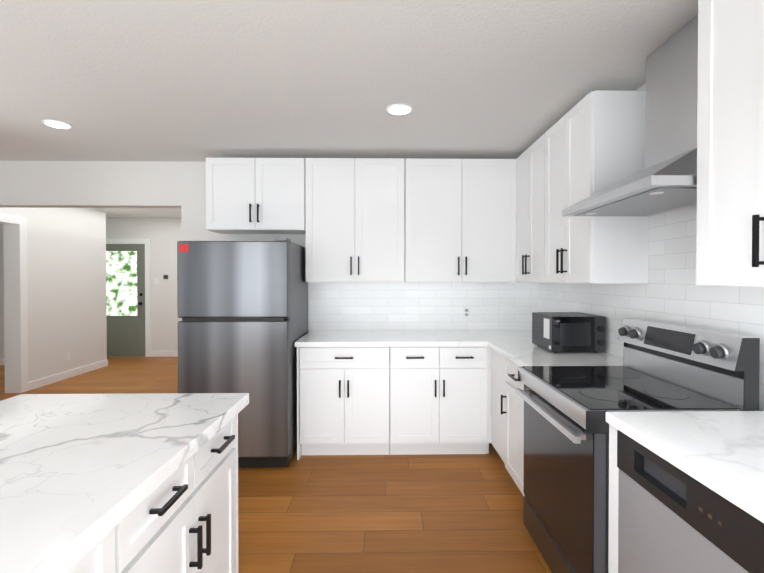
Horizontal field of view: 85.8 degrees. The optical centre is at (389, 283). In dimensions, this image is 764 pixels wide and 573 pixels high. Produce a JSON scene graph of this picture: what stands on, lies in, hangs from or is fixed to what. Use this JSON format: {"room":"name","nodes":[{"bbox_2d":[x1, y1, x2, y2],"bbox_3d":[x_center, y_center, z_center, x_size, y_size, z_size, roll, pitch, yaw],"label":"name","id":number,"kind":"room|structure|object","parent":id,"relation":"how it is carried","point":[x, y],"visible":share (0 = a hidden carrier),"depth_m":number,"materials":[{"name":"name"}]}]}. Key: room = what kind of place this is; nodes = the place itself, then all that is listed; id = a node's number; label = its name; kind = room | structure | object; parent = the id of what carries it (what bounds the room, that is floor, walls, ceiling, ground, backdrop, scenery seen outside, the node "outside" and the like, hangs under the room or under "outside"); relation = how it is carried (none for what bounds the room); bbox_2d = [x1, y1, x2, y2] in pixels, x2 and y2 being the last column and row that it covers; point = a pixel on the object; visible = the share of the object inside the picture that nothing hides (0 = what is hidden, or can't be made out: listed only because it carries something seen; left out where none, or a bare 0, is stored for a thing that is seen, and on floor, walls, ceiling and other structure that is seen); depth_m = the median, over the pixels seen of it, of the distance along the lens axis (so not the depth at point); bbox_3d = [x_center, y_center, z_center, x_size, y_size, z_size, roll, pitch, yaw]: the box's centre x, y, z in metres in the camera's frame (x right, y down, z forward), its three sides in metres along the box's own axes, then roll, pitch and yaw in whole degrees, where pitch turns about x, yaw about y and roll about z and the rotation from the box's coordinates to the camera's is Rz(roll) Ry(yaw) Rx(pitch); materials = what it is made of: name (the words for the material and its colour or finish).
{"room":"kitchen","nodes":[
{"label":"kitchen","id":0,"kind":"room"},
{"bbox_2d":[0,224,4,364],"bbox_3d":[-6.190,0.085,6.723,2.890,2.490,0.132,0,1,-1],"label":"wall","id":1,"kind":"structure","parent":0,"point":[2,360],"depth_m":6.65,"materials":[{"name":"white paint"}]},
{"bbox_2d":[0,207,107,392],"bbox_3d":[-4.572,0.132,1.910,0.198,2.490,9.432,0,1,-1],"label":"wall","id":2,"kind":"structure","parent":0,"point":[54,286],"depth_m":5.54,"materials":[{"name":"white paint"}]},
{"bbox_2d":[106,218,181,356],"bbox_3d":[-3.107,0.078,7.448,9.140,2.490,0.180,0,1,-1],"label":"wall","id":3,"kind":"structure","parent":0,"point":[142,319],"depth_m":7.39,"materials":[{"name":"white paint"}]},
{"bbox_2d":[0,161,537,331],"bbox_3d":[-1.560,0.113,3.897,5.920,2.490,0.132,0,1,-1],"label":"wall","id":4,"kind":"structure","parent":0,"point":[367,306],"depth_m":3.85,"materials":[{"name":"white paint"}]},
{"bbox_2d":[206,158,305,233],"bbox_3d":[-1.148,-0.762,3.655,0.838,0.615,0.330,0,1,-1],"label":"upper cabinet","id":5,"kind":"object","parent":4,"relation":"attached to","point":[244,195],"depth_m":3.50,"materials":[{"name":"white paint"}]},
{"bbox_2d":[294,158,393,281],"bbox_3d":[-0.301,-0.541,3.671,0.981,1.058,0.330,0,1,-1],"label":"upper cabinet","id":6,"kind":"object","parent":4,"relation":"attached to","point":[349,232],"depth_m":3.51,"materials":[{"name":"white paint"}]},
{"bbox_2d":[394,158,509,281],"bbox_3d":[0.581,-0.541,3.664,1.037,1.058,0.372,0,1,-1],"label":"upper cabinet","id":7,"kind":"object","parent":4,"relation":"attached to","point":[416,220],"depth_m":3.52,"materials":[{"name":"white paint"}]},
{"bbox_2d":[463,306,469,318],"bbox_3d":[0.721,0.276,3.871,0.070,0.115,0.008,0,1,-1],"label":"outlet","id":8,"kind":"object","parent":4,"relation":"attached to","point":[466,312],"visible":1,"depth_m":3.87,"materials":[{"name":"white plastic"}]},
{"bbox_2d":[0,357,551,572],"bbox_3d":[-3.026,1.423,2.392,9.140,0.100,10.320,0,1,-1],"label":"floor","id":9,"kind":"structure","parent":0,"point":[443,513],"depth_m":2.49,"materials":[{"name":"brown wood"}]},
{"bbox_2d":[60,401,248,572],"bbox_3d":[-0.910,0.956,0.173,0.677,0.876,3.065,0,1,-1],"label":"kitchen island","id":10,"kind":"object","parent":9,"relation":"on","point":[187,522],"depth_m":1.26,"materials":[{"name":"white paint"}]},
{"bbox_2d":[0,393,248,572],"bbox_3d":[-1.032,0.496,0.158,0.937,0.044,3.108,0,1,-1],"label":"island countertop","id":11,"kind":"structure","parent":10,"relation":"on","point":[72,465],"depth_m":1.10,"materials":[{"name":"white stone"}]},
{"bbox_2d":[177,237,307,467],"bbox_3d":[-1.141,0.514,3.377,0.793,1.698,0.832,0,1,-1],"label":"refrigerator","id":12,"kind":"object","parent":9,"relation":"on","point":[242,306],"visible":0.75,"depth_m":2.96,"materials":[{"name":"grey metal"}]},
{"bbox_2d":[295,346,398,459],"bbox_3d":[-0.332,0.924,3.518,0.779,0.876,0.687,0,1,-1],"label":"base cabinet","id":13,"kind":"object","parent":9,"relation":"on","point":[348,396],"depth_m":3.18,"materials":[{"name":"white paint"}]},
{"bbox_2d":[295,330,486,345],"bbox_3d":[0.007,0.467,3.514,1.488,0.038,0.697,0,1,-1],"label":"countertop","id":14,"kind":"structure","parent":13,"relation":"on","point":[405,337],"depth_m":3.34,"materials":[{"name":"white stone"}]},
{"bbox_2d":[399,346,486,454],"bbox_3d":[0.358,0.924,3.529,0.858,0.876,0.687,0,1,-1],"label":"base cabinet","id":15,"kind":"object","parent":9,"relation":"on","point":[414,392],"depth_m":3.19,"materials":[{"name":"white paint"}]},
{"bbox_2d":[487,346,502,459],"bbox_3d":[1.094,0.929,2.974,0.636,0.876,0.487,0,1,-1],"label":"base cabinet","id":16,"kind":"object","parent":9,"relation":"on","point":[494,361],"depth_m":3.09,"materials":[{"name":"white paint"}]},
{"bbox_2d":[471,330,623,366],"bbox_3d":[1.084,0.471,3.075,0.652,0.038,1.611,0,1,-1],"label":"countertop","id":17,"kind":"structure","parent":16,"relation":"on","point":[517,346],"depth_m":2.67,"materials":[{"name":"white stone"}]},
{"bbox_2d":[532,312,605,352],"bbox_3d":[1.219,0.334,2.827,0.348,0.240,0.383,0,1,-1],"label":"microwave","id":18,"kind":"object","parent":17,"relation":"on","point":[555,332],"visible":1,"depth_m":2.65,"materials":[{"name":"black plastic"}]},
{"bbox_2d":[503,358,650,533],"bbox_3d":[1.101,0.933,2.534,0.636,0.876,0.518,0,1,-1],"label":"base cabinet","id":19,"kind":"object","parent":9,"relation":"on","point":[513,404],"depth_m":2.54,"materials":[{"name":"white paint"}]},
{"bbox_2d":[605,411,763,522],"bbox_3d":[1.127,0.497,0.416,0.652,0.038,2.175,0,1,-1],"label":"countertop","id":20,"kind":"structure","parent":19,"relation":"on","point":[723,451],"depth_m":1.21,"materials":[{"name":"white stone"}]},
{"bbox_2d":[515,318,759,572],"bbox_3d":[1.039,0.787,1.888,0.708,1.182,0.760,0,1,-1],"label":"range","id":21,"kind":"object","parent":9,"relation":"on","point":[669,367],"visible":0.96,"depth_m":1.73,"materials":[{"name":"black metal"}]},
{"bbox_2d":[617,430,763,572],"bbox_3d":[1.105,0.950,1.136,0.619,0.870,0.611,0,1,-1],"label":"dishwasher","id":22,"kind":"object","parent":9,"relation":"on","point":[672,518],"visible":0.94,"depth_m":1.17,"materials":[{"name":"grey metal"}]},
{"bbox_2d":[0,0,697,217],"bbox_3d":[-3.026,-1.167,2.366,9.140,0.100,10.320,0,1,-1],"label":"ceiling","id":23,"kind":"structure","parent":0,"point":[163,80],"depth_m":2.19,"materials":[{"name":"white paint"}]},
{"bbox_2d":[42,119,71,128],"bbox_3d":[-2.344,-1.118,2.898,0.170,0.007,0.170,0,1,-1],"label":"recessed light","id":24,"kind":"object","parent":23,"relation":"in","point":[56,124],"visible":0.94,"depth_m":2.89,"materials":[{"name":"white"}]},
{"bbox_2d":[386,104,412,114],"bbox_3d":[0.060,-1.116,2.646,0.170,0.007,0.170,0,1,-1],"label":"recessed light","id":25,"kind":"object","parent":23,"relation":"in","point":[398,109],"visible":1,"depth_m":2.63,"materials":[{"name":"white"}]},
{"bbox_2d":[538,83,763,410],"bbox_3d":[1.512,0.145,0.651,0.120,2.490,6.720,0,1,-1],"label":"wall","id":26,"kind":"structure","parent":0,"point":[671,292],"depth_m":2.10,"materials":[{"name":"white tile"}]},
{"bbox_2d":[510,132,545,282],"bbox_3d":[1.227,-0.536,3.195,0.364,1.058,0.710,0,1,-1],"label":"upper cabinet","id":27,"kind":"object","parent":26,"relation":"attached to","point":[528,171],"depth_m":3.20,"materials":[{"name":"white paint"}]},
{"bbox_2d":[546,91,647,283],"bbox_3d":[1.257,-0.530,2.615,0.322,1.058,0.708,0,1,-1],"label":"upper cabinet","id":28,"kind":"object","parent":26,"relation":"attached to","point":[598,144],"depth_m":2.27,"materials":[{"name":"white paint"}]},
{"bbox_2d":[562,14,697,216],"bbox_3d":[1.188,-0.732,1.876,0.481,0.752,0.752,0,1,-1],"label":"range hood","id":29,"kind":"object","parent":26,"relation":"attached to","point":[664,180],"visible":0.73,"depth_m":1.81,"materials":[{"name":"silver metal"}]},
{"bbox_2d":[696,0,763,286],"bbox_3d":[1.280,-0.516,1.156,0.322,1.058,0.682,0,1,-1],"label":"upper cabinet","id":30,"kind":"object","parent":26,"relation":"attached to","point":[730,103],"depth_m":1.36,"materials":[{"name":"white paint"}]}
]}

